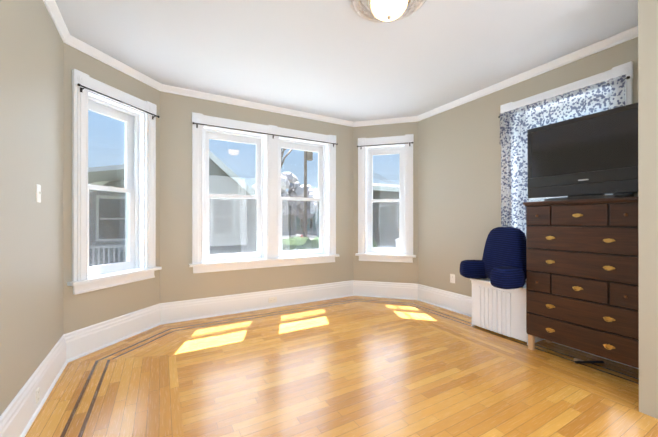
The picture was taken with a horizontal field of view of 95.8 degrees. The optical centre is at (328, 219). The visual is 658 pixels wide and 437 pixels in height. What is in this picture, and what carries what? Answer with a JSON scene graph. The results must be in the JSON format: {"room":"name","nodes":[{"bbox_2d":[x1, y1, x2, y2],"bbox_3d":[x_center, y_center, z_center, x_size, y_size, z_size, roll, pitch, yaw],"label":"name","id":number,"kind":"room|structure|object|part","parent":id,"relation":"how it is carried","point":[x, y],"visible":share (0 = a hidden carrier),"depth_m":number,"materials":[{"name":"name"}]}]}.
{"room":"bedroom","nodes":[
{"label":"bedroom","id":0,"kind":"room"},
{"bbox_2d":[0,0,63,415],"bbox_3d":[-1.000,-0.182,0.193,0.383,2.990,5.403,0,0,-29],"label":"wall","id":1,"kind":"structure","parent":0,"point":[31,157],"depth_m":1.79,"materials":[{"name":"paint"}]},
{"bbox_2d":[36,184,40,202],"bbox_3d":[-1.881,-0.171,1.932,0.016,0.116,0.072,0,0,-31],"label":"light switch","id":2,"kind":"object","parent":1,"relation":"attached to","point":[38,192],"visible":0.96,"depth_m":1.92,"materials":[{"name":"white plastic"}]},
{"bbox_2d":[63,43,159,333],"bbox_3d":[-2.206,-0.178,2.987,0.250,2.990,1.187,0,0,16],"label":"wall","id":3,"kind":"structure","parent":0,"point":[84,310],"depth_m":2.74,"materials":[{"name":"paint"}]},
{"bbox_2d":[67,69,161,294],"bbox_3d":[-2.186,-0.324,2.975,0.355,1.936,0.900,0,0,16],"label":"window","id":4,"kind":"structure","parent":3,"relation":"in","point":[107,195],"depth_m":3.02,"materials":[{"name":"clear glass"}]},
{"bbox_2d":[89,190,126,265],"bbox_3d":[-2.286,0.111,3.004,0.002,0.813,0.512,0,0,17],"label":"screen","id":5,"kind":"object","parent":4,"relation":"attached to","point":[99,251],"depth_m":3.05,"materials":[{"name":"grey metal"}]},
{"bbox_3d":[-2.221,-0.303,2.985,0.281,1.721,0.602,0,0,16],"label":"window sash","id":6,"kind":"part","parent":4,"relation":"part of","materials":[{"name":"white wood"}]},
{"bbox_2d":[77,83,159,118],"bbox_3d":[-2.033,-1.137,2.931,0.055,0.052,0.837,0,0,16],"label":"rod","id":7,"kind":"object","parent":4,"relation":"attached to","point":[81,89],"visible":1,"depth_m":2.82,"materials":[{"name":"black metal"}]},
{"bbox_2d":[160,91,352,302],"bbox_3d":[-0.840,-0.176,4.191,2.885,2.990,0.250,0,0,-29],"label":"wall","id":8,"kind":"structure","parent":0,"point":[180,280],"depth_m":3.68,"materials":[{"name":"paint"}]},
{"bbox_2d":[189,112,339,273],"bbox_3d":[-0.830,-0.322,4.171,2.075,1.936,0.355,0,0,-29],"label":"window","id":9,"kind":"structure","parent":8,"relation":"in","point":[256,203],"depth_m":4.05,"materials":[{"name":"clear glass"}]},
{"bbox_2d":[209,198,318,254],"bbox_3d":[-0.881,0.113,4.261,1.687,0.813,0.002,0,0,-29],"label":"screen","id":10,"kind":"object","parent":9,"relation":"attached to","point":[249,227],"depth_m":4.13,"materials":[{"name":"grey metal"}]},
{"bbox_2d":[193,122,337,146],"bbox_3d":[-0.752,-1.135,4.034,2.012,0.052,0.055,0,0,-29],"label":"rod","id":11,"kind":"object","parent":9,"relation":"attached to","point":[261,133],"visible":1,"depth_m":3.94,"materials":[{"name":"black metal"}]},
{"bbox_3d":[-0.848,-0.301,4.203,1.777,1.721,0.281,0,0,-29],"label":"window sash","id":12,"kind":"part","parent":9,"relation":"part of","materials":[{"name":"white wood"}]},
{"bbox_2d":[0,280,638,436],"bbox_3d":[0.627,1.076,1.583,4.080,0.238,5.730,0,0,-29],"label":"baseboard","id":13,"kind":"structure","parent":8,"relation":"attached to","point":[18,413],"depth_m":3.45,"materials":[{"name":"white wood"}]},
{"bbox_2d":[36,387,39,403],"bbox_3d":[-1.815,1.095,1.853,0.008,0.080,0.050,0,0,-31],"label":"outlet","id":14,"kind":"object","parent":13,"relation":"attached to","point":[37,394],"visible":1,"depth_m":1.84,"materials":[{"name":"white plastic"}]},
{"bbox_2d":[269,297,276,302],"bbox_3d":[-0.767,1.094,4.057,0.116,0.072,0.008,0,0,-29],"label":"outlet","id":15,"kind":"object","parent":13,"relation":"attached to","point":[272,299],"visible":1,"depth_m":4.05,"materials":[{"name":"white plastic"}]},
{"bbox_2d":[25,296,657,436],"bbox_3d":[0.627,1.195,1.583,4.080,0.001,5.730,0,0,-29],"label":"floor","id":16,"kind":"structure","parent":0,"point":[369,374],"depth_m":2.18,"materials":[{"name":"brown wood"}]},
{"bbox_2d":[470,278,543,344],"bbox_3d":[1.872,0.928,3.162,0.291,0.540,0.627,0,0,-29],"label":"radiator cover","id":17,"kind":"object","parent":16,"relation":"on","point":[499,310],"visible":0.79,"depth_m":3.07,"materials":[{"name":"white"}]},
{"bbox_2d":[460,227,525,288],"bbox_3d":[1.676,0.363,3.096,0.546,0.580,0.707,0,0,-29],"label":"pillow","id":18,"kind":"object","parent":17,"relation":"on","point":[501,264],"visible":0.98,"depth_m":2.94,"materials":[{"name":"blue fabric"}]},
{"bbox_3d":[1.627,0.549,3.317,0.310,0.200,0.200,0,0,4],"label":"arm","id":19,"kind":"part","parent":18,"relation":"part of"},
{"bbox_3d":[1.694,0.548,2.821,0.310,0.200,0.200,0,0,-20],"label":"arm","id":20,"kind":"part","parent":18,"relation":"part of"},
{"bbox_2d":[523,197,638,367],"bbox_3d":[2.173,0.517,2.496,0.422,1.360,0.828,0,0,-29],"label":"dresser","id":21,"kind":"object","parent":16,"relation":"on","point":[582,274],"visible":0.96,"depth_m":2.36,"materials":[{"name":"brown wood"}]},
{"bbox_2d":[527,103,637,200],"bbox_3d":[2.161,-0.520,2.511,0.240,0.708,0.875,0,0,-29],"label":"tv","id":22,"kind":"object","parent":21,"relation":"on","point":[593,156],"visible":0.77,"depth_m":2.47,"materials":[{"name":"black plastic"}]},
{"bbox_2d":[55,0,637,121],"bbox_3d":[0.626,-1.615,1.587,4.583,0.120,6.230,0,0,-29],"label":"ceiling","id":23,"kind":"structure","parent":0,"point":[340,59],"depth_m":2.63,"materials":[{"name":"paint"}]},
{"bbox_2d":[349,0,426,22],"bbox_3d":[0.414,-1.466,2.047,0.564,0.176,0.564,0,0,-29],"label":"ceiling light","id":24,"kind":"object","parent":23,"relation":"attached to","point":[381,11],"visible":1,"depth_m":2.09,"materials":[{"name":"white glass"}]},
{"bbox_3d":[0.414,-1.454,2.047,0.256,0.105,0.256,0,0,-29],"label":"glass","id":25,"kind":"part","parent":24,"relation":"part of","materials":[{"name":"white glass"}]},
{"bbox_2d":[353,122,417,283],"bbox_3d":[0.898,-0.175,4.727,1.197,2.990,0.250,0,0,16],"label":"wall","id":26,"kind":"structure","parent":0,"point":[399,272],"depth_m":4.60,"materials":[{"name":"paint"}]},
{"bbox_2d":[355,134,415,262],"bbox_3d":[0.897,-0.321,4.704,0.910,1.936,0.355,0,0,16],"label":"window","id":27,"kind":"structure","parent":26,"relation":"in","point":[385,202],"depth_m":4.67,"materials":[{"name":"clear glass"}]},
{"bbox_3d":[0.907,-0.300,4.739,0.612,1.721,0.281,0,0,16],"label":"window sash","id":28,"kind":"part","parent":27,"relation":"part of","materials":[{"name":"white wood"}]},
{"bbox_2d":[357,142,412,148],"bbox_3d":[0.854,-1.134,4.552,0.847,0.052,0.055,0,0,16],"label":"rod","id":29,"kind":"object","parent":27,"relation":"attached to","point":[385,144],"visible":0.98,"depth_m":4.53,"materials":[{"name":"black metal"}]},
{"bbox_2d":[373,202,398,247],"bbox_3d":[0.925,0.114,4.804,0.522,0.813,0.002,0,0,16],"label":"screen","id":30,"kind":"object","parent":27,"relation":"attached to","point":[395,238],"depth_m":4.81,"materials":[{"name":"grey metal"}]},
{"bbox_2d":[418,37,637,296],"bbox_3d":[2.117,-0.177,3.351,0.250,2.990,2.924,0,0,-29],"label":"wall","id":31,"kind":"structure","parent":0,"point":[459,183],"depth_m":3.78,"materials":[{"name":"paint"}]},
{"bbox_2d":[450,274,454,282],"bbox_3d":[1.637,0.779,3.938,0.008,0.116,0.072,0,0,-29],"label":"electrical outlet","id":32,"kind":"object","parent":31,"relation":"attached to","point":[452,278],"visible":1,"depth_m":3.94,"materials":[{"name":"white plastic"}]},
{"bbox_2d":[500,61,632,280],"bbox_3d":[2.317,-0.324,2.951,0.355,1.936,1.140,0,0,-29],"label":"window","id":33,"kind":"structure","parent":31,"relation":"in","point":[619,71],"depth_m":2.98,"materials":[{"name":"white wood"}]},
{"bbox_3d":[2.349,-0.303,2.970,0.281,1.721,0.842,0,0,-29],"label":"window sash","id":34,"kind":"part","parent":33,"relation":"part of","materials":[{"name":"white wood"}]},
{"bbox_2d":[498,76,629,117],"bbox_3d":[2.179,-1.137,2.875,0.055,0.052,1.077,0,0,-29],"label":"rod","id":35,"kind":"object","parent":33,"relation":"attached to","point":[627,77],"visible":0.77,"depth_m":2.66,"materials":[{"name":"black metal"}]},
{"bbox_2d":[500,74,625,233],"bbox_3d":[2.167,-0.292,2.869,0.067,1.778,1.035,0,0,-29],"label":"curtain","id":36,"kind":"object","parent":35,"relation":"hanging from","point":[513,117],"visible":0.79,"depth_m":3.10,"materials":[{"name":"fabric"}]},
{"bbox_3d":[1.997,-0.286,3.204,0.034,1.768,0.285,0,0,-29],"label":"curtain panel","id":37,"kind":"part","parent":36,"relation":"part of","materials":[{"name":"fabric"}]},
{"bbox_2d":[638,0,657,418],"bbox_3d":[2.707,-0.181,0.737,0.250,2.990,2.710,0,0,-29],"label":"wall","id":38,"kind":"structure","parent":0,"point":[648,176],"depth_m":1.82,"materials":[{"name":"paint"}]},
{"bbox_2d":[43,0,637,126],"bbox_3d":[0.627,-1.520,1.588,4.080,0.070,5.730,0,0,-29],"label":"crown molding","id":39,"kind":"structure","parent":38,"relation":"attached to","point":[97,54],"depth_m":3.23,"materials":[{"name":"white wood"}]},
{"label":"outside","id":40,"kind":"structure","parent":0,"visible":0},
{"bbox_3d":[-24.919,2.900,94.781,350.000,0.500,310.000,0,0,-29],"label":"ground","id":41,"kind":"structure","parent":40,"visible":0},
{"bbox_2d":[88,150,255,266],"bbox_3d":[-8.474,-0.643,14.903,9.400,6.320,12.070,0,0,-29],"label":"house","id":42,"kind":"structure","parent":41,"relation":"on","point":[118,181],"depth_m":12.91,"materials":[{"name":"grey"}]},
{"bbox_2d":[251,172,307,214],"bbox_3d":[-6.632,-2.038,39.294,6.756,9.192,7.256,0,0,-29],"label":"tree","id":43,"kind":"object","parent":41,"relation":"on","point":[292,185],"depth_m":37.90,"materials":[{"name":"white plant"}]},
{"bbox_2d":[281,148,291,167],"bbox_3d":[-2.705,-1.807,17.206,3.312,8.690,4.105,0,0,-29],"label":"bare tree","id":44,"kind":"object","parent":41,"relation":"on","point":[282,153],"depth_m":17.34,"materials":[{"name":"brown plant"}]},
{"bbox_2d":[282,191,295,234],"bbox_3d":[-11.645,-1.954,52.911,8.700,9.070,10.740,0,0,-29],"label":"house","id":45,"kind":"structure","parent":41,"relation":"on","point":[286,218],"depth_m":49.81,"materials":[{"name":"grey"}]},
{"bbox_2d":[282,234,316,239],"bbox_3d":[-2.213,2.555,43.297,29.000,0.020,50.000,0,0,-29],"label":"street","id":46,"kind":"structure","parent":41,"relation":"on","point":[285,236],"depth_m":45.39,"materials":[{"name":"grey asphalt"}]},
{"bbox_2d":[291,184,318,233],"bbox_3d":[-3.977,-1.511,46.657,6.086,8.163,5.945,0,0,-29],"label":"tree","id":47,"kind":"object","parent":41,"relation":"on","point":[311,194],"depth_m":45.23,"materials":[{"name":"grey plant"}]},
{"bbox_2d":[296,188,318,234],"bbox_3d":[-1.243,-1.750,55.330,8.200,8.670,10.740,0,0,-29],"label":"house","id":48,"kind":"structure","parent":41,"relation":"on","point":[316,215],"depth_m":51.83,"materials":[{"name":"grey"}]},
{"bbox_2d":[282,237,377,250],"bbox_3d":[-0.134,1.787,16.675,6.122,1.953,1.804,0,0,-18],"label":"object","id":49,"kind":"object","parent":41,"relation":"on","point":[298,246],"depth_m":15.72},
{"bbox_2d":[304,151,394,236],"bbox_3d":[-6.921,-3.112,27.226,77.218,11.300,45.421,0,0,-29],"label":"pole","id":50,"kind":"object","parent":41,"relation":"on","point":[308,153],"depth_m":24.63,"materials":[{"name":"brown"}]},
{"bbox_2d":[373,186,398,247],"bbox_3d":[5.259,-0.069,25.972,9.700,5.210,7.230,0,0,-29],"label":"house","id":51,"kind":"structure","parent":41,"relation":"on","point":[384,193],"depth_m":21.55,"materials":[{"name":"grey"}]},
{"bbox_2d":[373,183,398,187],"bbox_3d":[11.511,-2.045,55.615,9.700,9.260,10.730,0,0,-29],"label":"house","id":52,"kind":"structure","parent":41,"relation":"on","point":[388,185],"depth_m":54.51,"materials":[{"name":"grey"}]}
]}

